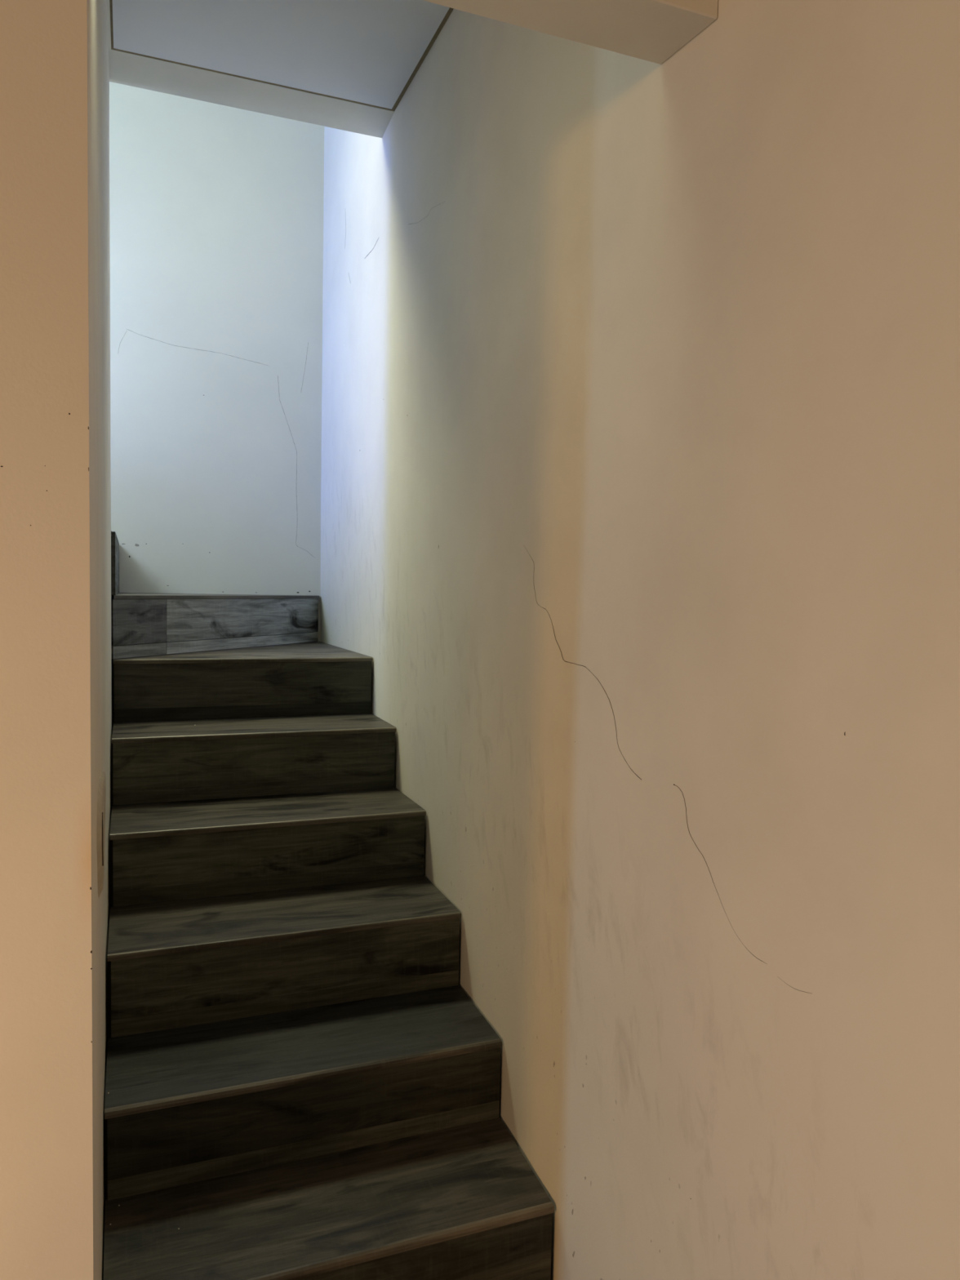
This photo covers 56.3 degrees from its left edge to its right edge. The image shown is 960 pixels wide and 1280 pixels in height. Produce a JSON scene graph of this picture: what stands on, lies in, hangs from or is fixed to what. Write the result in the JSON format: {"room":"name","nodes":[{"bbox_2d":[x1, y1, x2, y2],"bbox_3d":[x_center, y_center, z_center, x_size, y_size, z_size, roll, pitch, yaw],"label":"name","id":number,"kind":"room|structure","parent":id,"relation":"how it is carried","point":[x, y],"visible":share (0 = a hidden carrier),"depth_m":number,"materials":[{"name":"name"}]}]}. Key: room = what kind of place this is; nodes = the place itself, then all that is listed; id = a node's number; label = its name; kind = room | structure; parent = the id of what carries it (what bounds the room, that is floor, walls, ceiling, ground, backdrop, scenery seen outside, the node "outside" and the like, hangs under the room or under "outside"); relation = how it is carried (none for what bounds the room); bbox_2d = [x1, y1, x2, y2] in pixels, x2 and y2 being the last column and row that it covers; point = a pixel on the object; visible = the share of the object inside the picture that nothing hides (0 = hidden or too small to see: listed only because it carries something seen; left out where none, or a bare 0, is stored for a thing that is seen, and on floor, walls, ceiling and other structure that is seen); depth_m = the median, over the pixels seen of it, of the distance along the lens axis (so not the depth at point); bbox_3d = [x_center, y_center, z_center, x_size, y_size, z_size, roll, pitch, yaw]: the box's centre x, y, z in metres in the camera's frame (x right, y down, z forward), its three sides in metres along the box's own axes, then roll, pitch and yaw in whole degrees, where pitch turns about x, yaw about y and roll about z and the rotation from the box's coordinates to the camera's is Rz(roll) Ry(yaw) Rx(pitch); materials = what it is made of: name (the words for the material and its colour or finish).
{"room":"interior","nodes":[
{"label":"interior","id":0,"kind":"room"},
{"bbox_2d":[0,0,111,1279],"bbox_3d":[-0.778,-0.745,1.719,0.122,4.537,1.749,0,3,-21],"label":"wall","id":1,"kind":"structure","parent":0,"point":[55,656],"depth_m":0.96,"materials":[{"name":"paint"}]},
{"bbox_2d":[109,81,324,725],"bbox_3d":[-2.489,-0.853,3.045,4.188,4.537,0.150,0,3,-21],"label":"wall","id":2,"kind":"structure","parent":0,"point":[216,211],"depth_m":3.51,"materials":[{"name":"paint"}]},
{"bbox_2d":[106,0,453,137],"bbox_3d":[-0.427,-1.613,1.878,0.896,0.208,1.614,0,3,-21],"label":"ceiling","id":3,"kind":"structure","parent":0,"point":[348,65],"depth_m":2.38,"materials":[{"name":"paint"}]},
{"bbox_2d":[320,0,959,1279],"bbox_3d":[0.552,-0.667,0.798,0.164,4.537,6.562,0,3,-21],"label":"wall","id":4,"kind":"structure","parent":0,"point":[640,464],"depth_m":1.25,"materials":[{"name":"paint"}]},
{"bbox_2d":[423,0,718,64],"bbox_3d":[-0.118,-1.076,1.092,0.896,0.479,0.140,0,3,-21],"label":"beam","id":5,"kind":"structure","parent":4,"relation":"attached to","point":[653,31],"depth_m":1.22,"materials":[{"name":"paint"}]},
{"bbox_3d":[-1.554,1.609,-1.317,5.638,0.150,3.892,0,3,-21],"label":"floor","id":6,"kind":"structure","parent":0,"visible":0},
{"bbox_2d":[102,530,554,1279],"bbox_3d":[-1.932,0.258,1.866,3.721,2.174,2.575,0,3,-21],"label":"staircase","id":7,"kind":"structure","parent":6,"relation":"on","point":[302,1078],"depth_m":1.96,"materials":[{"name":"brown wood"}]}
]}

